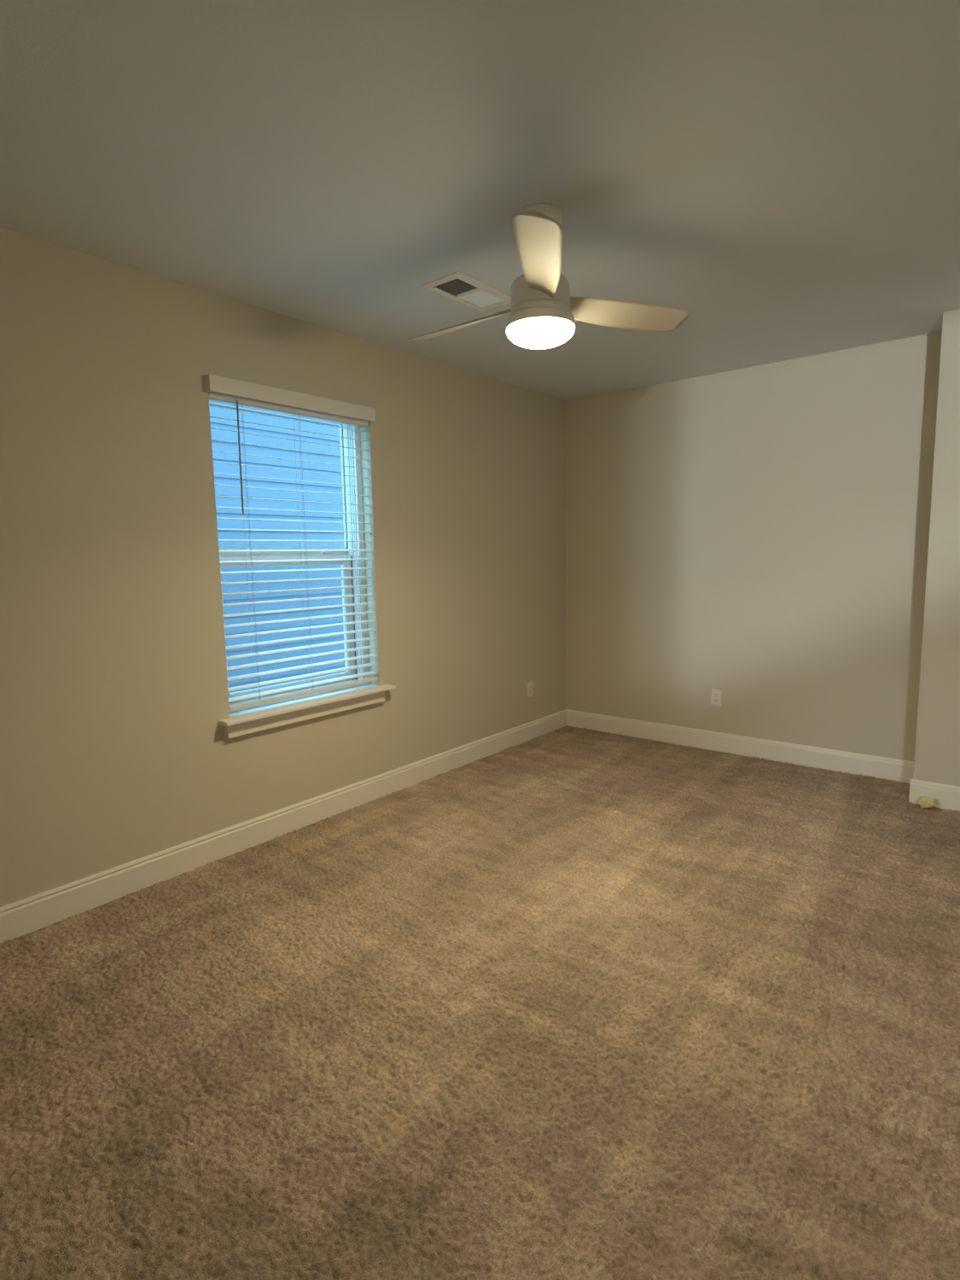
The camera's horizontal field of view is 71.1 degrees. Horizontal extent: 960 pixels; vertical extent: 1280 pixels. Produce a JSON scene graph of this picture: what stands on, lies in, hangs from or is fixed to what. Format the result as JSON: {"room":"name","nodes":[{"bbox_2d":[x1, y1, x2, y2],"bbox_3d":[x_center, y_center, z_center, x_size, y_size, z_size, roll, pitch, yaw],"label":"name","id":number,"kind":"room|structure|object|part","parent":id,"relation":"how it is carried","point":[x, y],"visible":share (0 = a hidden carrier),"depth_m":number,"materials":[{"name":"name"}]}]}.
{"room":"empty bedroom","nodes":[
{"label":"empty bedroom","id":0,"kind":"room"},
{"bbox_2d":[0,226,565,907],"bbox_3d":[-1.133,-0.318,3.651,0.240,2.980,5.840,5,9,39],"label":"wall","id":1,"kind":"structure","parent":0,"point":[114,749],"depth_m":3.15,"materials":[{"name":"beige paint"}]},
{"bbox_2d":[0,709,566,943],"bbox_3d":[-1.010,0.978,3.731,0.016,0.143,5.600,5,9,39],"label":"baseboard","id":2,"kind":"structure","parent":1,"relation":"attached to","point":[24,916],"depth_m":3.41,"materials":[{"name":"white paint"}]},
{"bbox_2d":[209,400,395,738],"bbox_3d":[-1.009,-0.431,3.713,0.310,1.727,1.135,5,9,39],"label":"window","id":3,"kind":"structure","parent":1,"relation":"in","point":[269,715],"depth_m":3.96,"materials":[{"name":"white plastic"}]},
{"bbox_3d":[-1.087,-0.093,3.827,0.026,0.778,0.919,5,9,39],"label":"sash","id":4,"kind":"part","parent":3,"relation":"part of","materials":[{"name":"white plastic"}]},
{"bbox_2d":[203,373,378,709],"bbox_3d":[-0.962,-0.499,3.659,0.105,1.614,1.030,5,9,39],"label":"window blind","id":5,"kind":"object","parent":3,"relation":"attached to","point":[222,389],"visible":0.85,"depth_m":3.60,"materials":[{"name":"white plastic"}]},
{"bbox_3d":[-1.179,-0.429,3.439,0.055,1.499,0.012,5,9,39],"label":"ladder cord","id":6,"kind":"part","parent":5,"relation":"part of","materials":[{"name":"white fabric"}]},
{"bbox_3d":[-0.967,-0.465,3.698,0.055,1.499,0.012,5,9,39],"label":"ladder cord","id":7,"kind":"part","parent":5,"relation":"part of","materials":[{"name":"white fabric"}]},
{"bbox_3d":[-0.963,0.290,3.779,0.050,0.019,0.995,5,9,39],"label":"rail","id":8,"kind":"part","parent":5,"relation":"part of","materials":[{"name":"white plastic"}]},
{"bbox_3d":[-0.762,-0.500,3.946,0.055,1.499,0.012,5,9,39],"label":"ladder cord","id":9,"kind":"part","parent":5,"relation":"part of","materials":[{"name":"white fabric"}]},
{"bbox_3d":[-0.944,0.346,3.768,0.180,0.020,1.135,5,9,39],"label":"sill","id":10,"kind":"part","parent":3,"relation":"part of","materials":[{"name":"white paint"}]},
{"bbox_2d":[527,680,533,697],"bbox_3d":[0.405,0.395,5.420,0.009,0.122,0.076,5,9,39],"label":"wall outlet","id":11,"kind":"object","parent":1,"relation":"attached to","point":[530,689],"visible":1,"depth_m":5.42,"materials":[{"name":"white plastic"}]},
{"bbox_2d":[0,725,959,1279],"bbox_3d":[0.826,1.203,2.252,4.750,0.028,5.600,5,9,39],"label":"floor","id":12,"kind":"structure","parent":0,"point":[566,1003],"depth_m":2.08,"materials":[{"name":"beige carpet"}]},
{"bbox_2d":[918,796,937,808],"bbox_3d":[2.568,0.934,3.851,0.104,0.072,0.070,0,7,11],"label":"crumpled paper","id":13,"kind":"object","parent":12,"relation":"on","point":[924,802],"visible":1,"depth_m":3.84,"materials":[{"name":"yellow paper"}]},
{"bbox_2d":[0,0,959,401],"bbox_3d":[0.774,-1.577,1.905,4.750,0.120,5.600,5,9,39],"label":"ceiling","id":14,"kind":"structure","parent":0,"point":[783,176],"depth_m":2.14,"materials":[{"name":"paint"}]},
{"bbox_2d":[422,271,511,311],"bbox_3d":[-0.044,-1.712,3.213,0.220,0.113,0.445,5,9,39],"label":"ceiling vent","id":15,"kind":"object","parent":14,"relation":"in","point":[484,297],"visible":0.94,"depth_m":3.23,"materials":[{"name":"white metal"}]},
{"bbox_2d":[407,203,689,349],"bbox_3d":[0.135,-1.359,2.618,1.074,0.467,1.172,5,9,39],"label":"ceiling fan","id":16,"kind":"object","parent":14,"relation":"hanging from","point":[544,313],"visible":1,"depth_m":2.45,"materials":[{"name":"white metal"}]},
{"bbox_3d":[-0.066,-1.295,2.770,0.580,0.051,0.149,5,9,39],"label":"fan blade","id":17,"kind":"part","parent":16,"relation":"part of","materials":[{"name":"beige laminate"}]},
{"bbox_3d":[0.191,-1.224,2.167,0.149,0.051,0.580,0,7,6],"label":"fan blade","id":18,"kind":"part","parent":16,"relation":"part of","materials":[{"name":"beige laminate"}]},
{"bbox_3d":[0.229,-1.148,2.553,0.258,0.062,0.258,5,9,39],"label":"lamp shade","id":19,"kind":"part","parent":16,"relation":"part of","materials":[{"name":"white glass"}]},
{"bbox_3d":[0.573,-1.295,2.679,0.580,0.051,0.149,-4,8,-21],"label":"fan blade","id":20,"kind":"part","parent":16,"relation":"part of","materials":[{"name":"beige laminate"}]},
{"bbox_2d":[564,331,942,767],"bbox_3d":[2.654,-0.463,4.240,4.870,2.980,0.120,5,9,39],"label":"wall","id":21,"kind":"structure","parent":0,"point":[759,535],"depth_m":4.70,"materials":[{"name":"beige paint"}]},
{"bbox_2d":[710,688,721,705],"bbox_3d":[1.762,0.429,5.015,0.076,0.122,0.009,5,9,39],"label":"wall outlet","id":22,"kind":"object","parent":21,"relation":"attached to","point":[716,694],"visible":1,"depth_m":5.01,"materials":[{"name":"white plastic"}]},
{"bbox_2d":[566,709,959,810],"bbox_3d":[2.468,0.850,4.239,4.750,0.143,0.398,5,9,39],"label":"baseboard","id":23,"kind":"structure","parent":21,"relation":"attached to","point":[900,770],"depth_m":4.75,"materials":[{"name":"white paint"}]},
{"bbox_2d":[913,308,959,786],"bbox_3d":[3.464,-0.296,3.269,2.132,2.860,0.382,5,9,39],"label":"wall","id":24,"kind":"structure","parent":0,"point":[937,756],"depth_m":3.75,"materials":[{"name":"beige paint"}]},
{"label":"outside","id":25,"kind":"structure","parent":0,"visible":0},
{"bbox_3d":[-2.501,1.067,9.270,8.750,0.150,19.000,5,9,39],"label":"ground","id":26,"kind":"structure","parent":25,"visible":0},
{"bbox_2d":[209,402,345,692],"bbox_3d":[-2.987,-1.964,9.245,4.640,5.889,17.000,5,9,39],"label":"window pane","id":27,"kind":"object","parent":26,"relation":"on","point":[214,411],"visible":0.02,"depth_m":6.97,"materials":[{"name":"blue"}]}
]}

